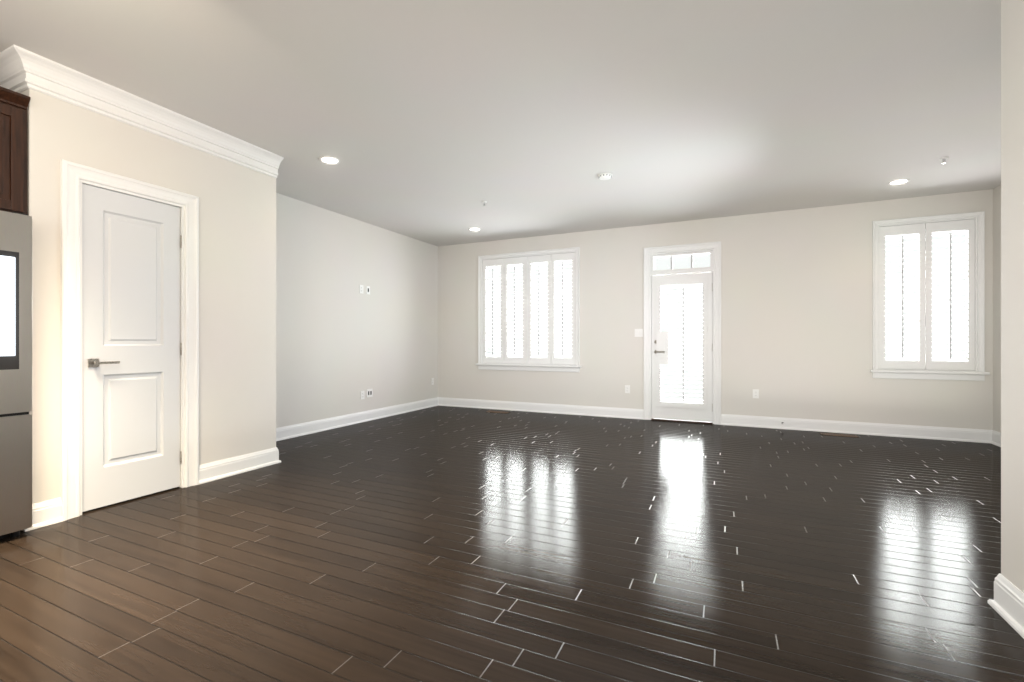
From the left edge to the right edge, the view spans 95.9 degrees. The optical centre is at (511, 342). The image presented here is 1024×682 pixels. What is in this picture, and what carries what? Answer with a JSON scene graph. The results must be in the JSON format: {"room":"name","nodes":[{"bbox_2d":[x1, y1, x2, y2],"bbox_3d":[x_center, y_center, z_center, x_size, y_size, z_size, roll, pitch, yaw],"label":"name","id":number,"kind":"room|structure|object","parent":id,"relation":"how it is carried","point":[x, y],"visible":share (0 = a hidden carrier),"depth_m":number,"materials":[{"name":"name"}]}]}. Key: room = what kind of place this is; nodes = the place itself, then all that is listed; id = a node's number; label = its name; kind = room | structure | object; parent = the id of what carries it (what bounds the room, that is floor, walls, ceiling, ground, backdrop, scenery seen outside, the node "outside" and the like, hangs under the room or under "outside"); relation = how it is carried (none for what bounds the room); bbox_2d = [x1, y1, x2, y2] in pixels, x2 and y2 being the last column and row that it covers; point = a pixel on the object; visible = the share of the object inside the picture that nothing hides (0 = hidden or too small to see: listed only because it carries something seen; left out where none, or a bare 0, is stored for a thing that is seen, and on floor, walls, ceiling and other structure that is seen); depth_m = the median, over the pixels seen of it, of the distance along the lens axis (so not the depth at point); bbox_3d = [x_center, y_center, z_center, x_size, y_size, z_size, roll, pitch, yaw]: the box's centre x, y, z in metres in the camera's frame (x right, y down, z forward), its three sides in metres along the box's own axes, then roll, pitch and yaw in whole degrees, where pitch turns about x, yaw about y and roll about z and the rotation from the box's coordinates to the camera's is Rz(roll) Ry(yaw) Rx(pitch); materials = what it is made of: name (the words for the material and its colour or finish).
{"room":"empty living room","nodes":[
{"label":"empty living room","id":0,"kind":"room"},
{"bbox_2d":[21,89,275,503],"bbox_3d":[-2.547,-0.285,3.487,0.110,2.770,1.645,0,0,25],"label":"wall","id":1,"kind":"structure","parent":0,"point":[237,309],"depth_m":3.63,"materials":[{"name":"beige paint"}]},
{"bbox_2d":[0,84,23,92],"bbox_3d":[-3.248,-1.582,2.852,0.810,0.176,0.098,0,0,25],"label":"crown molding","id":2,"kind":"structure","parent":1,"relation":"attached to","point":[9,86],"depth_m":2.76,"materials":[{"name":"white paint"}]},
{"bbox_2d":[0,86,30,213],"bbox_3d":[-3.415,-1.089,2.418,0.868,0.687,1.017,0,0,25],"label":"upper cabinet","id":3,"kind":"object","parent":1,"relation":"attached to","point":[13,149],"visible":0.85,"depth_m":2.65,"materials":[{"name":"brown wood"}]},
{"bbox_2d":[60,159,198,520],"bbox_3d":[-2.663,0.033,3.236,0.110,2.135,0.630,0,0,25],"label":"door frame","id":4,"kind":"structure","parent":1,"relation":"in","point":[182,341],"depth_m":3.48,"materials":[{"name":"white paint"}]},
{"bbox_2d":[82,184,181,511],"bbox_3d":[-2.620,0.036,3.220,0.091,2.104,0.600,0,0,25],"label":"pantry door","id":5,"kind":"structure","parent":4,"relation":"attached to","point":[131,343],"depth_m":3.19,"materials":[{"name":"white paint"}]},
{"bbox_2d":[0,44,283,177],"bbox_3d":[-2.473,-1.582,3.399,0.098,0.176,1.743,0,0,25],"label":"crown molding","id":6,"kind":"structure","parent":1,"relation":"attached to","point":[21,69],"depth_m":3.10,"materials":[{"name":"white paint"}]},
{"bbox_2d":[199,447,276,484],"bbox_3d":[-2.284,1.029,3.890,0.030,0.142,0.695,0,0,25],"label":"baseboard","id":7,"kind":"structure","parent":1,"relation":"attached to","point":[208,472],"depth_m":3.85,"materials":[{"name":"white paint"}]},
{"bbox_2d":[277,448,280,462],"bbox_3d":[-2.495,1.029,4.386,0.830,0.142,0.030,0,0,25],"label":"baseboard","id":8,"kind":"structure","parent":1,"relation":"attached to","point":[278,461],"depth_m":4.21,"materials":[{"name":"white paint"}]},
{"bbox_2d":[276,193,437,427],"bbox_3d":[-3.355,-0.285,3.765,0.150,2.770,9.520,0,0,25],"label":"wall","id":9,"kind":"structure","parent":0,"point":[342,342],"depth_m":6.12,"materials":[{"name":"beige paint"}]},
{"bbox_2d":[276,397,436,440],"bbox_3d":[-2.084,1.029,6.300,0.030,0.142,3.850,0,0,25],"label":"baseboard","id":10,"kind":"structure","parent":9,"relation":"attached to","point":[286,432],"depth_m":6.10,"materials":[{"name":"white paint"}]},
{"bbox_2d":[361,391,364,398],"bbox_3d":[-2.062,0.730,6.373,0.010,0.115,0.070,0,0,25],"label":"electrical outlet","id":11,"kind":"object","parent":9,"relation":"attached to","point":[362,394],"visible":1,"depth_m":6.38,"materials":[{"name":"white plastic"}]},
{"bbox_2d":[366,286,369,293],"bbox_3d":[-2.017,-0.730,6.473,0.008,0.115,0.070,0,0,25],"label":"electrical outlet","id":12,"kind":"object","parent":9,"relation":"attached to","point":[367,289],"visible":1,"depth_m":6.46,"materials":[{"name":"white plastic"}]},
{"bbox_2d":[367,389,372,396],"bbox_3d":[-2.005,0.715,6.500,0.008,0.115,0.116,0,0,25],"label":"electrical outlet","id":13,"kind":"object","parent":9,"relation":"attached to","point":[369,392],"visible":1,"depth_m":6.50,"materials":[{"name":"white plastic"}]},
{"bbox_2d":[0,0,1000,245],"bbox_3d":[0.012,-1.730,2.291,7.500,0.120,9.670,0,0,25],"label":"ceiling","id":14,"kind":"structure","parent":0,"point":[435,122],"depth_m":3.12,"materials":[{"name":"paint"}]},
{"bbox_2d":[319,156,339,163],"bbox_3d":[-1.669,-1.666,4.230,0.180,0.008,0.180,0,0,25],"label":"recessed light","id":15,"kind":"object","parent":14,"relation":"in","point":[328,160],"visible":1,"depth_m":4.23,"materials":[{"name":"white paint"}]},
{"bbox_2d":[469,228,480,230],"bbox_3d":[-0.550,-1.666,6.820,0.180,0.008,0.180,0,0,25],"label":"recessed light","id":16,"kind":"object","parent":14,"relation":"in","point":[474,229],"visible":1,"depth_m":6.82,"materials":[{"name":"white paint"}]},
{"bbox_2d":[598,173,611,179],"bbox_3d":[0.932,-1.653,4.615,0.140,0.034,0.140,0,0,25],"label":"smoke detector","id":17,"kind":"object","parent":14,"relation":"attached to","point":[604,176],"visible":1,"depth_m":4.58,"materials":[{"name":"white plastic"}]},
{"bbox_2d":[888,179,909,184],"bbox_3d":[4.026,-1.666,4.804,0.180,0.008,0.180,0,0,25],"label":"recessed light","id":18,"kind":"object","parent":14,"relation":"in","point":[899,182],"visible":0.96,"depth_m":4.80,"materials":[{"name":"white paint"}]},
{"bbox_2d":[939,157,948,163],"bbox_3d":[3.916,-1.646,4.183,0.064,0.048,0.064,0,0,25],"label":"sprinkler","id":19,"kind":"object","parent":14,"relation":"attached to","point":[943,159],"depth_m":4.18,"materials":[{"name":"white metal"}]},
{"bbox_2d":[0,406,1023,681],"bbox_3d":[0.012,1.160,2.291,7.500,0.120,9.670,0,0,25],"label":"floor","id":20,"kind":"structure","parent":0,"point":[450,544],"depth_m":2.28,"materials":[{"name":"brown wood"}]},
{"bbox_2d":[0,210,31,538],"bbox_3d":[-3.333,0.186,2.400,0.936,1.827,0.910,0,0,25],"label":"fridge","id":21,"kind":"object","parent":20,"relation":"on","point":[15,372],"visible":1,"depth_m":2.56,"materials":[{"name":"silver metal"}]},
{"bbox_2d":[486,411,508,412],"bbox_3d":[-0.224,1.097,7.264,0.360,0.006,0.115,0,0,25],"label":"floor vent","id":22,"kind":"object","parent":20,"relation":"in","point":[497,411],"visible":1,"depth_m":7.29,"materials":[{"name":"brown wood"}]},
{"bbox_2d":[820,433,857,436],"bbox_3d":[3.868,1.097,5.461,0.360,0.006,0.115,0,0,25],"label":"floor vent","id":23,"kind":"object","parent":20,"relation":"in","point":[846,435],"visible":0.96,"depth_m":5.47,"materials":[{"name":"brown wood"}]},
{"bbox_2d":[438,189,992,429],"bbox_3d":[2.009,-0.285,6.612,7.500,2.770,0.150,0,0,25],"label":"wall","id":24,"kind":"structure","parent":0,"point":[796,313],"depth_m":5.96,"materials":[{"name":"beige paint"}]},
{"bbox_2d":[476,247,580,371],"bbox_3d":[0.241,-0.492,7.365,1.790,1.895,0.166,0,0,25],"label":"window","id":25,"kind":"structure","parent":24,"relation":"in","point":[549,368],"depth_m":7.28,"materials":[{"name":"white paint"}]},
{"bbox_2d":[482,251,575,365],"bbox_3d":[0.258,-0.515,7.401,1.630,1.740,0.137,0,0,25],"label":"window shutters","id":26,"kind":"object","parent":25,"relation":"attached to","point":[527,262],"visible":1,"depth_m":7.35,"materials":[{"name":"white paint"}]},
{"bbox_2d":[437,397,643,419],"bbox_3d":[0.303,1.029,7.301,3.464,0.142,0.030,0,0,25],"label":"baseboard","id":27,"kind":"structure","parent":24,"relation":"attached to","point":[628,413],"depth_m":7.20,"materials":[{"name":"white paint"}]},
{"bbox_2d":[625,385,629,392],"bbox_3d":[1.671,0.680,6.680,0.070,0.115,0.010,0,0,25],"label":"electrical outlet","id":28,"kind":"object","parent":24,"relation":"attached to","point":[627,388],"visible":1,"depth_m":6.68,"materials":[{"name":"white plastic"}]},
{"bbox_2d":[635,329,642,336],"bbox_3d":[1.816,-0.135,6.612,0.116,0.115,0.012,0,0,25],"label":"light switch","id":29,"kind":"object","parent":24,"relation":"in","point":[638,332],"depth_m":6.61,"materials":[{"name":"white plastic"}]},
{"bbox_2d":[644,241,720,424],"bbox_3d":[2.368,-0.077,6.440,0.828,2.355,0.162,0,0,25],"label":"door frame","id":30,"kind":"structure","parent":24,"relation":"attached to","point":[682,270],"depth_m":6.38,"materials":[{"name":"white paint"}]},
{"bbox_2d":[652,272,712,421],"bbox_3d":[2.345,0.065,6.380,0.796,2.026,0.103,0,0,25],"label":"door","id":31,"kind":"structure","parent":30,"relation":"attached to","point":[687,411],"depth_m":6.36,"materials":[{"name":"white paint"}]},
{"bbox_2d":[753,389,758,397],"bbox_3d":[3.164,0.670,5.990,0.070,0.115,0.010,0,0,25],"label":"electrical outlet","id":32,"kind":"object","parent":24,"relation":"attached to","point":[755,393],"visible":1,"depth_m":5.99,"materials":[{"name":"white plastic"}]},
{"bbox_2d":[721,414,988,442],"bbox_3d":[4.001,1.029,5.593,2.668,0.142,0.030,0,0,25],"label":"baseboard","id":33,"kind":"structure","parent":24,"relation":"attached to","point":[863,428],"depth_m":5.51,"materials":[{"name":"white paint"}]},
{"bbox_2d":[870,211,989,380],"bbox_3d":[4.736,-0.505,5.288,1.041,1.860,0.166,0,0,25],"label":"window","id":34,"kind":"structure","parent":24,"relation":"in","point":[979,374],"depth_m":5.19,"materials":[{"name":"white paint"}]},
{"bbox_2d":[878,217,976,371],"bbox_3d":[4.752,-0.527,5.324,0.881,1.705,0.137,0,0,25],"label":"window shutters","id":35,"kind":"object","parent":34,"relation":"attached to","point":[925,230],"visible":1,"depth_m":5.28,"materials":[{"name":"white paint"}]},
{"bbox_2d":[993,185,1000,432],"bbox_3d":[4.403,-0.285,3.033,0.150,2.770,4.340,0,0,25],"label":"wall","id":36,"kind":"structure","parent":0,"point":[997,308],"depth_m":4.95,"materials":[{"name":"beige paint"}]},
{"bbox_2d":[989,430,1000,446],"bbox_3d":[4.353,1.029,3.139,0.030,0.142,4.190,0,0,25],"label":"baseboard","id":37,"kind":"structure","parent":36,"relation":"attached to","point":[994,436],"depth_m":4.96,"materials":[{"name":"white paint"}]},
{"bbox_2d":[1001,0,1023,592],"bbox_3d":[0.972,-0.285,-0.543,0.150,2.770,5.330,0,0,25],"label":"wall","id":38,"kind":"structure","parent":0,"point":[1012,291],"depth_m":1.83,"materials":[{"name":"beige paint"}]},
{"bbox_2d":[988,573,1023,638],"bbox_3d":[0.941,1.029,-0.396,0.030,0.142,5.150,0,0,25],"label":"baseboard","id":39,"kind":"structure","parent":38,"relation":"attached to","point":[1006,604],"depth_m":1.82,"materials":[{"name":"white paint"}]},
{"label":"outside","id":40,"kind":"structure","parent":0,"visible":0},
{"bbox_2d":[488,231,965,402],"bbox_3d":[2.365,-0.650,7.384,11.200,6.500,0.050,0,0,25],"label":"sky","id":41,"kind":"structure","parent":40,"point":[665,265],"depth_m":7.14,"materials":[{"name":"white"}]}
]}

